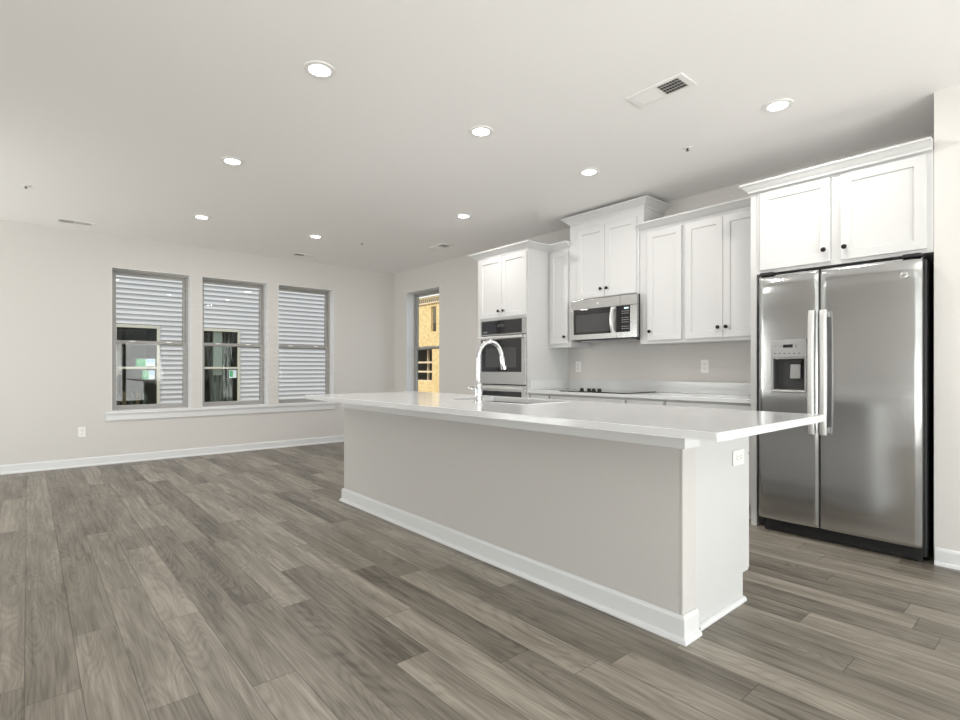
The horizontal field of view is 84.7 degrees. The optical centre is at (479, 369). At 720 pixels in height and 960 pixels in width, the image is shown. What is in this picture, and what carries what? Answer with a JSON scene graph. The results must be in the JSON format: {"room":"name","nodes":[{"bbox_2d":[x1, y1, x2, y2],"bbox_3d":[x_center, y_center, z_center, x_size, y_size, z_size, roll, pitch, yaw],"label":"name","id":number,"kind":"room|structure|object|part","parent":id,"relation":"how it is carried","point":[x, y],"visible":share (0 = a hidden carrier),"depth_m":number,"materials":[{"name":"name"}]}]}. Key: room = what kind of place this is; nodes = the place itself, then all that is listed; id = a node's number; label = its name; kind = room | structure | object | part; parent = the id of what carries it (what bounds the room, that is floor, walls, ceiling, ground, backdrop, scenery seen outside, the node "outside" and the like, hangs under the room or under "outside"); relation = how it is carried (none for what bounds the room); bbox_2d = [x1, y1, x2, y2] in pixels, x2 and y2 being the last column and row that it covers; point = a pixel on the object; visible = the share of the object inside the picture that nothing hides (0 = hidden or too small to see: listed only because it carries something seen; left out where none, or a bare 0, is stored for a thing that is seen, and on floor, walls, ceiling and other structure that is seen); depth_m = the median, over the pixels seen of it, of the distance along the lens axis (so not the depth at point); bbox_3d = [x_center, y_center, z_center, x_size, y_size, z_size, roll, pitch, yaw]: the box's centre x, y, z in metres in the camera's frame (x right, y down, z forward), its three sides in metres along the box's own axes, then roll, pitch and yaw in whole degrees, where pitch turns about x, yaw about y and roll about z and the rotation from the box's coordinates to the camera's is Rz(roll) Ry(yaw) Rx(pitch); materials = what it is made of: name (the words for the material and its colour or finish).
{"room":"open-plan kitchen","nodes":[
{"label":"open-plan kitchen","id":0,"kind":"room"},
{"bbox_2d":[0,220,393,464],"bbox_3d":[-4.135,-0.234,6.460,7.000,2.680,0.220,0,0,-41],"label":"wall","id":1,"kind":"structure","parent":0,"point":[55,282],"depth_m":6.12,"materials":[{"name":"paint"}]},
{"bbox_2d":[78,427,85,436],"bbox_3d":[-4.519,0.712,5.979,0.072,0.116,0.008,0,0,-41],"label":"wall outlet","id":2,"kind":"object","parent":1,"relation":"attached to","point":[81,430],"visible":1,"depth_m":5.98,"materials":[{"name":"white plastic"}]},
{"bbox_2d":[111,267,190,411],"bbox_3d":[-4.062,-0.352,6.510,0.839,1.703,0.199,0,0,-41],"label":"window","id":3,"kind":"structure","parent":1,"relation":"in","point":[186,279],"depth_m":6.60,"materials":[{"name":"grey plastic"}]},
{"bbox_3d":[-4.114,-0.739,6.570,0.779,0.871,0.024,0,0,-41],"label":"sash","id":4,"kind":"part","parent":3,"relation":"part of","materials":[{"name":"grey plastic"}]},
{"bbox_3d":[-4.096,0.060,6.549,0.779,0.820,0.024,0,0,-41],"label":"sash","id":5,"kind":"part","parent":3,"relation":"part of","materials":[{"name":"grey plastic"}]},
{"bbox_2d":[0,435,343,474],"bbox_3d":[-4.043,1.057,6.377,6.970,0.098,0.026,0,0,-41],"label":"baseboard","id":6,"kind":"structure","parent":1,"relation":"attached to","point":[135,457],"depth_m":6.44,"materials":[{"name":"white paint"}]},
{"bbox_2d":[104,402,336,420],"bbox_3d":[-3.265,0.551,7.038,2.867,0.101,0.036,0,0,-41],"label":"trim","id":7,"kind":"structure","parent":1,"relation":"attached to","point":[149,414],"depth_m":6.85,"materials":[{"name":"white paint"}]},
{"bbox_2d":[202,276,267,407],"bbox_3d":[-3.333,-0.352,7.136,0.840,1.703,0.199,0,0,-41],"label":"window","id":8,"kind":"structure","parent":1,"relation":"in","point":[263,287],"depth_m":7.33,"materials":[{"name":"grey plastic"}]},
{"bbox_3d":[-3.385,-0.739,7.196,0.780,0.871,0.024,0,0,-41],"label":"sash","id":9,"kind":"part","parent":8,"relation":"part of","materials":[{"name":"grey plastic"}]},
{"bbox_3d":[-3.367,0.060,7.175,0.780,0.820,0.024,0,0,-41],"label":"sash","id":10,"kind":"part","parent":8,"relation":"part of","materials":[{"name":"grey plastic"}]},
{"bbox_2d":[278,284,333,403],"bbox_3d":[-2.594,-0.352,7.771,0.840,1.703,0.199,0,0,-41],"label":"window","id":11,"kind":"structure","parent":1,"relation":"in","point":[328,346],"depth_m":7.99,"materials":[{"name":"grey plastic"}]},
{"bbox_3d":[-2.646,-0.739,7.831,0.780,0.871,0.024,0,0,-41],"label":"sash","id":12,"kind":"part","parent":11,"relation":"part of","materials":[{"name":"grey plastic"}]},
{"bbox_3d":[-2.627,0.060,7.810,0.780,0.820,0.024,0,0,-41],"label":"sash","id":13,"kind":"part","parent":11,"relation":"part of","materials":[{"name":"grey plastic"}]},
{"bbox_2d":[0,0,959,273],"bbox_3d":[-0.639,-1.649,2.443,7.370,0.150,10.870,0,0,-41],"label":"ceiling","id":14,"kind":"structure","parent":0,"point":[119,116],"depth_m":3.13,"materials":[{"name":"paint"}]},
{"bbox_2d":[54,217,95,226],"bbox_3d":[-4.323,-1.569,5.627,0.347,0.008,0.166,0,0,-41],"label":"ceiling vent","id":15,"kind":"object","parent":14,"relation":"in","point":[62,220],"visible":1,"depth_m":5.62,"materials":[{"name":"grey metal"}]},
{"bbox_2d":[193,215,210,219],"bbox_3d":[-2.872,-1.570,5.435,0.166,0.006,0.166,0,0,-41],"label":"recessed light","id":16,"kind":"object","parent":14,"relation":"in","point":[205,217],"visible":1,"depth_m":5.44,"materials":[{"name":"white"}]},
{"bbox_2d":[220,157,243,165],"bbox_3d":[-1.870,-1.570,3.976,0.166,0.006,0.166,0,0,-41],"label":"recessed light","id":17,"kind":"object","parent":14,"relation":"in","point":[234,161],"visible":1,"depth_m":3.97,"materials":[{"name":"white plastic"}]},
{"bbox_2d":[290,252,318,257],"bbox_3d":[-2.422,-1.569,7.259,0.347,0.008,0.166,0,0,-41],"label":"ceiling vent","id":18,"kind":"object","parent":14,"relation":"in","point":[294,253],"visible":1,"depth_m":7.25,"materials":[{"name":"grey metal"}]},
{"bbox_2d":[308,235,322,237],"bbox_3d":[-1.947,-1.570,6.230,0.166,0.006,0.166,0,0,-41],"label":"recessed light","id":19,"kind":"object","parent":14,"relation":"in","point":[311,236],"visible":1,"depth_m":6.22,"materials":[{"name":"white"}]},
{"bbox_2d":[303,60,335,78],"bbox_3d":[-0.842,-1.570,2.764,0.166,0.006,0.166,0,0,-41],"label":"recessed light","id":20,"kind":"object","parent":14,"relation":"in","point":[315,68],"visible":1,"depth_m":2.75,"materials":[{"name":"white plastic"}]},
{"bbox_2d":[428,243,453,249],"bbox_3d":[-0.504,-1.569,6.744,0.166,0.008,0.347,0,0,-41],"label":"ceiling vent","id":21,"kind":"object","parent":14,"relation":"in","point":[443,245],"visible":1,"depth_m":6.72,"materials":[{"name":"grey metal"}]},
{"bbox_2d":[456,213,471,218],"bbox_3d":[-0.166,-1.570,5.400,0.166,0.006,0.166,0,0,-41],"label":"recessed light","id":22,"kind":"object","parent":14,"relation":"in","point":[463,216],"visible":1,"depth_m":5.40,"materials":[{"name":"white"}]},
{"bbox_2d":[469,125,493,136],"bbox_3d":[0.007,-1.570,3.479,0.166,0.006,0.166,0,0,-41],"label":"recessed light","id":23,"kind":"object","parent":14,"relation":"in","point":[480,130],"visible":1,"depth_m":3.47,"materials":[{"name":"white plastic"}]},
{"bbox_2d":[579,168,599,175],"bbox_3d":[0.870,-1.570,4.193,0.166,0.006,0.166,0,0,-41],"label":"recessed light","id":24,"kind":"object","parent":14,"relation":"in","point":[587,171],"visible":1,"depth_m":4.18,"materials":[{"name":"white plastic"}]},
{"bbox_2d":[626,73,696,107],"bbox_3d":[1.019,-1.569,2.974,0.166,0.008,0.347,0,0,-41],"label":"ceiling vent","id":25,"kind":"object","parent":14,"relation":"in","point":[680,82],"visible":1,"depth_m":2.96,"materials":[{"name":"white plastic"}]},
{"bbox_2d":[683,146,691,150],"bbox_3d":[1.474,-1.563,3.740,0.060,0.021,0.060,0,0,-41],"label":"sprinkler","id":26,"kind":"object","parent":14,"relation":"attached to","point":[686,148],"visible":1,"depth_m":3.73,"materials":[{"name":"white metal"}]},
{"bbox_2d":[762,98,793,112],"bbox_3d":[1.775,-1.570,3.139,0.166,0.006,0.166,0,0,-41],"label":"recessed light","id":27,"kind":"object","parent":14,"relation":"in","point":[777,105],"visible":1,"depth_m":3.13,"materials":[{"name":"white plastic"}]},
{"bbox_2d":[0,442,959,719],"bbox_3d":[-0.639,1.166,2.443,7.370,0.120,10.870,0,0,-41],"label":"floor","id":28,"kind":"structure","parent":0,"point":[234,585],"depth_m":2.28,"materials":[{"name":"wood"}]},
{"bbox_2d":[478,249,567,403],"bbox_3d":[0.460,-0.074,5.951,0.689,2.360,0.800,0,0,-41],"label":"tall cabinet","id":29,"kind":"object","parent":28,"relation":"on","point":[511,285],"visible":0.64,"depth_m":5.62,"materials":[{"name":"paint"}]},
{"bbox_3d":[0.119,-0.898,5.881,0.020,0.664,0.372,0,0,-41],"label":"door","id":30,"kind":"part","parent":29,"relation":"part of","materials":[{"name":"paint"}]},
{"bbox_2d":[477,317,526,402],"bbox_3d":[0.453,0.081,5.914,0.680,1.246,0.717,0,0,-41],"label":"double oven","id":31,"kind":"object","parent":29,"relation":"in","point":[510,334],"visible":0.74,"depth_m":5.67,"materials":[{"name":"silver metal"}]},
{"bbox_3d":[0.216,-0.344,5.710,0.054,0.028,0.708,0,0,-41],"label":"handle","id":32,"kind":"part","parent":31,"relation":"part of","materials":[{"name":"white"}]},
{"bbox_3d":[0.224,-0.149,5.741,0.002,0.354,0.634,0,0,-41],"label":"door glass","id":33,"kind":"part","parent":31,"relation":"part of","materials":[{"name":"black glass"}]},
{"bbox_3d":[0.224,0.407,5.741,0.002,0.338,0.634,0,0,-41],"label":"door glass","id":34,"kind":"part","parent":31,"relation":"part of","materials":[{"name":"black glass"}]},
{"bbox_3d":[0.228,-0.461,5.744,0.002,0.146,0.634,0,0,-41],"label":"control glass","id":35,"kind":"part","parent":31,"relation":"part of","materials":[{"name":"black glass"}]},
{"bbox_3d":[0.216,0.201,5.710,0.054,0.028,0.708,0,0,-41],"label":"handle","id":36,"kind":"part","parent":31,"relation":"part of","materials":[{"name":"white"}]},
{"bbox_3d":[0.252,-0.102,5.741,0.040,0.531,0.717,0,0,-41],"label":"door","id":37,"kind":"part","parent":31,"relation":"part of","materials":[{"name":"metal"}]},
{"bbox_3d":[0.254,-0.458,5.743,0.034,0.168,0.717,0,0,-41],"label":"control panel","id":38,"kind":"part","parent":31,"relation":"part of","materials":[{"name":"metal"}]},
{"bbox_3d":[0.252,0.437,5.741,0.040,0.529,0.717,0,0,-41],"label":"door","id":39,"kind":"part","parent":31,"relation":"part of","materials":[{"name":"metal"}]},
{"bbox_3d":[0.363,-0.898,5.598,0.020,0.664,0.367,0,0,-41],"label":"door","id":40,"kind":"part","parent":29,"relation":"part of","materials":[{"name":"paint"}]},
{"bbox_2d":[468,240,569,260],"bbox_3d":[0.525,-1.280,5.852,0.716,0.068,1.192,0,0,-41],"label":"crown molding","id":41,"kind":"structure","parent":29,"relation":"attached to","point":[528,244],"depth_m":5.55,"materials":[{"name":"paint"}]},
{"bbox_2d":[531,393,550,398],"bbox_3d":[0.825,0.677,5.556,0.650,0.858,0.272,0,0,-41],"label":"base cabinet","id":42,"kind":"object","parent":28,"relation":"on","point":[533,395],"visible":0.06,"depth_m":5.35,"materials":[{"name":"paint"}]},
{"bbox_3d":[0.609,0.335,5.371,0.019,0.142,0.244,0,0,-41],"label":"drawer","id":43,"kind":"part","parent":42,"relation":"part of","materials":[{"name":"paint"}]},
{"bbox_2d":[339,401,748,646],"bbox_3d":[0.082,0.673,3.495,0.698,0.866,3.081,0,0,-41],"label":"kitchen island","id":44,"kind":"object","parent":28,"relation":"on","point":[650,533],"visible":0.8,"depth_m":2.56,"materials":[{"name":"paint"}]},
{"bbox_3d":[0.000,1.053,3.425,0.482,0.106,3.081,0,0,-41],"label":"baseboard","id":45,"kind":"part","parent":44,"relation":"part of","materials":[{"name":"white paint"}]},
{"bbox_2d":[305,391,824,441],"bbox_3d":[0.080,0.224,3.369,1.073,0.036,3.403,0,0,-41],"label":"island countertop","id":46,"kind":"structure","parent":44,"relation":"on","point":[695,423],"depth_m":2.49,"materials":[{"name":"white stone"}]},
{"bbox_2d":[468,340,506,401],"bbox_3d":[0.056,0.008,3.438,0.271,0.401,0.104,0,0,-41],"label":"kitchen faucet","id":47,"kind":"object","parent":46,"relation":"on","point":[477,388],"visible":1,"depth_m":3.35,"materials":[{"name":"silver metal"}]},
{"bbox_3d":[0.066,-0.061,3.418,0.228,0.263,0.027,0,0,-41],"label":"spout","id":48,"kind":"part","parent":47,"relation":"part of","materials":[{"name":"silver metal"}]},
{"bbox_3d":[1.096,0.673,2.415,0.524,0.866,0.043,0,0,-41],"label":"panel","id":49,"kind":"part","parent":44,"relation":"part of","materials":[{"name":"paint"}]},
{"bbox_3d":[1.098,1.096,2.376,0.452,0.020,0.018,0,0,-41],"label":"shoe molding","id":50,"kind":"part","parent":44,"relation":"part of","materials":[{"name":"white paint"}]},
{"bbox_2d":[733,448,743,465],"bbox_3d":[1.223,0.416,2.489,0.116,0.072,0.008,0,0,-41],"label":"wall outlet","id":51,"kind":"object","parent":44,"relation":"attached to","point":[738,455],"visible":1,"depth_m":2.48,"materials":[{"name":"white plastic"}]},
{"bbox_3d":[1.218,0.694,2.692,0.020,0.555,0.296,0,0,-41],"label":"door","id":52,"kind":"part","parent":44,"relation":"part of","materials":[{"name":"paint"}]},
{"bbox_2d":[550,394,626,402],"bbox_3d":[1.203,0.677,5.117,0.650,0.858,0.883,0,0,-41],"label":"base cabinet","id":53,"kind":"object","parent":28,"relation":"on","point":[553,396],"visible":0.05,"depth_m":4.89,"materials":[{"name":"paint"}]},
{"bbox_2d":[528,379,750,403],"bbox_3d":[1.464,0.180,4.820,0.639,0.133,2.220,0,0,-41],"label":"countertop","id":54,"kind":"structure","parent":53,"relation":"on","point":[729,392],"depth_m":4.82,"materials":[{"name":"white stone"}]},
{"bbox_2d":[559,387,655,393],"bbox_3d":[1.221,0.195,5.089,0.500,0.044,0.760,0,0,-41],"label":"cooktop","id":55,"kind":"object","parent":54,"relation":"in","point":[599,390],"visible":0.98,"depth_m":4.93,"materials":[{"name":"black glass"}]},
{"bbox_2d":[627,398,665,405],"bbox_3d":[1.611,0.677,4.641,0.650,0.858,0.368,0,0,-41],"label":"base cabinet","id":56,"kind":"object","parent":28,"relation":"on","point":[629,400],"visible":0.02,"depth_m":4.44,"materials":[{"name":"paint"}]},
{"bbox_3d":[1.395,0.335,4.455,0.019,0.142,0.340,0,0,-41],"label":"drawer","id":57,"kind":"part","parent":56,"relation":"part of","materials":[{"name":"paint"}]},
{"bbox_2d":[666,400,750,518],"bbox_3d":[1.958,0.677,4.237,0.650,0.858,0.692,0,0,-41],"label":"base cabinet","id":58,"kind":"object","parent":28,"relation":"on","point":[701,404],"visible":0.03,"depth_m":3.95,"materials":[{"name":"paint"}]},
{"bbox_3d":[1.742,0.335,4.052,0.019,0.142,0.664,0,0,-41],"label":"drawer","id":59,"kind":"part","parent":58,"relation":"part of","materials":[{"name":"paint"}]},
{"bbox_3d":[1.851,0.699,3.925,0.020,0.555,0.330,0,0,-41],"label":"door","id":60,"kind":"part","parent":58,"relation":"part of","materials":[{"name":"paint"}]},
{"bbox_2d":[751,192,762,525],"bbox_3d":[2.194,-0.074,3.955,0.659,2.360,0.040,0,0,-41],"label":"end panel","id":61,"kind":"object","parent":28,"relation":"on","point":[756,519],"visible":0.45,"depth_m":3.74,"materials":[{"name":"paint"}]},
{"bbox_2d":[759,252,933,561],"bbox_3d":[2.455,0.223,3.503,0.794,1.766,0.882,0,0,-41],"label":"refrigerator","id":62,"kind":"object","parent":28,"relation":"on","point":[852,346],"visible":0.98,"depth_m":3.21,"materials":[{"name":"silver metal"}]},
{"bbox_3d":[2.033,-0.137,3.468,0.020,0.119,0.212,0,0,-41],"label":"control panel","id":63,"kind":"part","parent":62,"relation":"part of","materials":[{"name":"grey metal"}]},
{"bbox_3d":[2.054,0.186,3.502,0.065,1.650,0.360,0,0,-41],"label":"door","id":64,"kind":"part","parent":62,"relation":"part of","materials":[{"name":"metal"}]},
{"bbox_3d":[2.083,-0.049,3.469,0.038,0.030,0.088,0,0,-41],"label":"spout","id":65,"kind":"part","parent":62,"relation":"part of","materials":[{"name":"black plastic"}]},
{"bbox_3d":[2.108,0.019,3.345,0.061,0.785,0.041,0,0,-41],"label":"handle","id":66,"kind":"part","parent":62,"relation":"part of","materials":[{"name":"grey metal"}]},
{"bbox_3d":[2.151,0.019,3.295,0.061,0.785,0.041,0,0,-41],"label":"handle","id":67,"kind":"part","parent":62,"relation":"part of","materials":[{"name":"grey metal"}]},
{"bbox_3d":[2.340,0.186,3.168,0.065,1.650,0.503,0,0,-41],"label":"door","id":68,"kind":"part","parent":62,"relation":"part of","materials":[{"name":"metal"}]},
{"bbox_2d":[394,133,933,394],"bbox_3d":[2.024,-0.234,4.829,0.220,2.680,10.720,0,0,-41],"label":"wall","id":69,"kind":"structure","parent":0,"point":[457,278],"depth_m":5.80,"materials":[{"name":"paint"}]},
{"bbox_2d":[407,286,439,392],"bbox_3d":[-0.805,-0.362,8.109,0.199,1.720,0.886,0,0,-41],"label":"window","id":70,"kind":"structure","parent":69,"relation":"in","point":[413,347],"depth_m":8.42,"materials":[{"name":"grey plastic"}]},
{"bbox_3d":[-0.766,0.055,8.143,0.024,0.829,0.826,0,0,-41],"label":"sash","id":71,"kind":"part","parent":70,"relation":"part of","materials":[{"name":"grey plastic"}]},
{"bbox_3d":[-0.745,-0.753,8.161,0.024,0.880,0.826,0,0,-41],"label":"sash","id":72,"kind":"part","parent":70,"relation":"part of","materials":[{"name":"grey plastic"}]},
{"bbox_2d":[548,249,590,348],"bbox_3d":[0.941,-0.741,5.629,0.379,1.025,0.312,0,0,-41],"label":"upper cabinet","id":73,"kind":"object","parent":69,"relation":"attached to","point":[559,304],"visible":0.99,"depth_m":5.52,"materials":[{"name":"paint"}]},
{"bbox_3d":[0.832,-0.748,5.527,0.020,0.964,0.243,0,0,-41],"label":"door","id":74,"kind":"part","parent":73,"relation":"part of","materials":[{"name":"paint"}]},
{"bbox_2d":[576,361,580,371],"bbox_3d":[1.074,-0.028,5.760,0.008,0.116,0.072,0,0,-41],"label":"wall outlet","id":75,"kind":"object","parent":69,"relation":"attached to","point":[578,363],"visible":1,"depth_m":5.75,"materials":[{"name":"white plastic"}]},
{"bbox_2d":[570,207,663,301],"bbox_3d":[1.317,-1.092,5.180,0.394,0.803,0.855,0,0,-41],"label":"upper cabinet","id":76,"kind":"object","parent":69,"relation":"attached to","point":[605,251],"visible":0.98,"depth_m":5.04,"materials":[{"name":"paint"}]},
{"bbox_3d":[1.096,-1.047,5.196,0.020,0.694,0.324,0,0,-41],"label":"door","id":77,"kind":"part","parent":76,"relation":"part of","materials":[{"name":"paint"}]},
{"bbox_2d":[571,293,639,342],"bbox_3d":[1.305,-0.479,5.128,0.478,0.420,0.755,0,0,-41],"label":"microwave oven","id":78,"kind":"object","parent":76,"relation":"attached to","point":[609,319],"visible":0.94,"depth_m":4.97,"materials":[{"name":"silver metal"}]},
{"bbox_3d":[1.082,-0.463,5.095,0.002,0.244,0.448,0,0,-41],"label":"door glass","id":79,"kind":"part","parent":78,"relation":"part of","materials":[{"name":"black glass"}]},
{"bbox_3d":[1.100,-0.438,5.099,0.030,0.295,0.533,0,0,-41],"label":"door","id":80,"kind":"part","parent":78,"relation":"part of","materials":[{"name":"metal"}]},
{"bbox_3d":[1.226,-0.462,4.891,0.050,0.236,0.034,0,0,-41],"label":"handle","id":81,"kind":"part","parent":78,"relation":"part of","materials":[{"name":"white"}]},
{"bbox_3d":[1.347,-0.438,4.811,0.030,0.295,0.220,0,0,-41],"label":"control panel","id":82,"kind":"part","parent":78,"relation":"part of","materials":[{"name":"metal"}]},
{"bbox_2d":[561,195,670,225],"bbox_3d":[1.309,-1.506,5.173,0.411,0.074,0.993,0,0,-41],"label":"crown molding","id":83,"kind":"structure","parent":76,"relation":"attached to","point":[646,201],"depth_m":4.93,"materials":[{"name":"paint"}]},
{"bbox_3d":[1.316,-1.047,4.940,0.020,0.694,0.343,0,0,-41],"label":"door","id":84,"kind":"part","parent":76,"relation":"part of","materials":[{"name":"paint"}]},
{"bbox_2d":[568,379,750,394],"bbox_3d":[1.699,0.165,5.022,0.019,0.104,2.220,0,0,-41],"label":"backsplash","id":85,"kind":"structure","parent":69,"relation":"attached to","point":[728,388],"depth_m":4.93,"materials":[{"name":"white stone"}]},
{"bbox_2d":[640,223,699,344],"bbox_3d":[1.706,-0.741,4.738,0.379,1.025,0.422,0,0,-41],"label":"upper cabinet","id":86,"kind":"object","parent":69,"relation":"attached to","point":[662,249],"visible":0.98,"depth_m":4.63,"materials":[{"name":"paint"}]},
{"bbox_3d":[1.615,-0.744,4.615,0.020,0.972,0.325,0,0,-41],"label":"door","id":87,"kind":"part","parent":86,"relation":"part of","materials":[{"name":"paint"}]},
{"bbox_2d":[701,360,708,372],"bbox_3d":[1.999,-0.027,4.682,0.008,0.116,0.072,0,0,-41],"label":"wall outlet","id":88,"kind":"object","parent":69,"relation":"attached to","point":[704,363],"visible":1,"depth_m":4.68,"materials":[{"name":"white plastic"}]},
{"bbox_2d":[684,208,750,343],"bbox_3d":[2.065,-0.741,4.320,0.379,1.025,0.678,0,0,-41],"label":"upper cabinet","id":89,"kind":"object","parent":69,"relation":"attached to","point":[717,249],"visible":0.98,"depth_m":4.24,"materials":[{"name":"paint"}]},
{"bbox_3d":[1.847,-0.744,4.344,0.020,0.972,0.317,0,0,-41],"label":"door","id":90,"kind":"part","parent":89,"relation":"part of","materials":[{"name":"paint"}]},
{"bbox_3d":[2.057,-0.744,4.100,0.020,0.972,0.320,0,0,-41],"label":"door","id":91,"kind":"part","parent":89,"relation":"part of","materials":[{"name":"paint"}]},
{"bbox_2d":[757,149,933,274],"bbox_3d":[2.501,-0.961,3.559,0.709,0.585,0.958,0,0,-41],"label":"upper cabinet","id":92,"kind":"object","parent":69,"relation":"attached to","point":[881,211],"visible":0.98,"depth_m":3.29,"materials":[{"name":"paint"}]},
{"bbox_2d":[635,136,932,232],"bbox_3d":[1.995,-1.280,3.878,0.402,0.068,2.101,0,0,-41],"label":"crown molding","id":93,"kind":"structure","parent":92,"relation":"attached to","point":[924,144],"depth_m":3.51,"materials":[{"name":"paint"}]},
{"bbox_3d":[2.107,-0.960,3.536,0.020,0.539,0.426,0,0,-41],"label":"door","id":94,"kind":"part","parent":92,"relation":"part of","materials":[{"name":"paint"}]},
{"bbox_3d":[2.419,-0.960,3.172,0.020,0.539,0.417,0,0,-41],"label":"door","id":95,"kind":"part","parent":92,"relation":"part of","materials":[{"name":"paint"}]},
{"bbox_2d":[934,85,959,560],"bbox_3d":[4.008,-0.234,1.843,0.660,2.680,3.605,0,0,-41],"label":"wall","id":96,"kind":"structure","parent":0,"point":[946,101],"depth_m":2.96,"materials":[{"name":"paint"}]},
{"bbox_2d":[934,547,959,569],"bbox_3d":[3.740,1.057,1.629,0.026,0.098,3.570,0,0,-41],"label":"baseboard","id":97,"kind":"structure","parent":96,"relation":"attached to","point":[947,558],"depth_m":2.94,"materials":[{"name":"white paint"}]},
{"label":"outside","id":98,"kind":"structure","parent":0,"visible":0},
{"bbox_3d":[2.386,1.456,11.914,70.000,0.100,80.000,0,0,-41],"label":"ground","id":99,"kind":"structure","parent":98,"visible":0},
{"bbox_2d":[116,275,324,404],"bbox_3d":[-9.382,-2.744,11.036,13.600,8.300,4.800,0,0,-41],"label":"neighboring house","id":100,"kind":"structure","parent":99,"relation":"on","point":[147,309],"depth_m":11.76,"materials":[{"name":"grey plastic"}]},
{"bbox_3d":[-7.723,-0.254,11.130,0.220,0.720,0.020,0,0,-41],"label":"interior panel","id":101,"kind":"part","parent":100,"relation":"part of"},
{"bbox_2d":[418,294,438,392],"bbox_3d":[-2.289,-1.844,25.364,2.570,6.500,13.500,0,0,-41],"label":"building","id":102,"kind":"structure","parent":99,"relation":"on","point":[428,359],"depth_m":23.63,"materials":[{"name":"yellow"}]}
]}

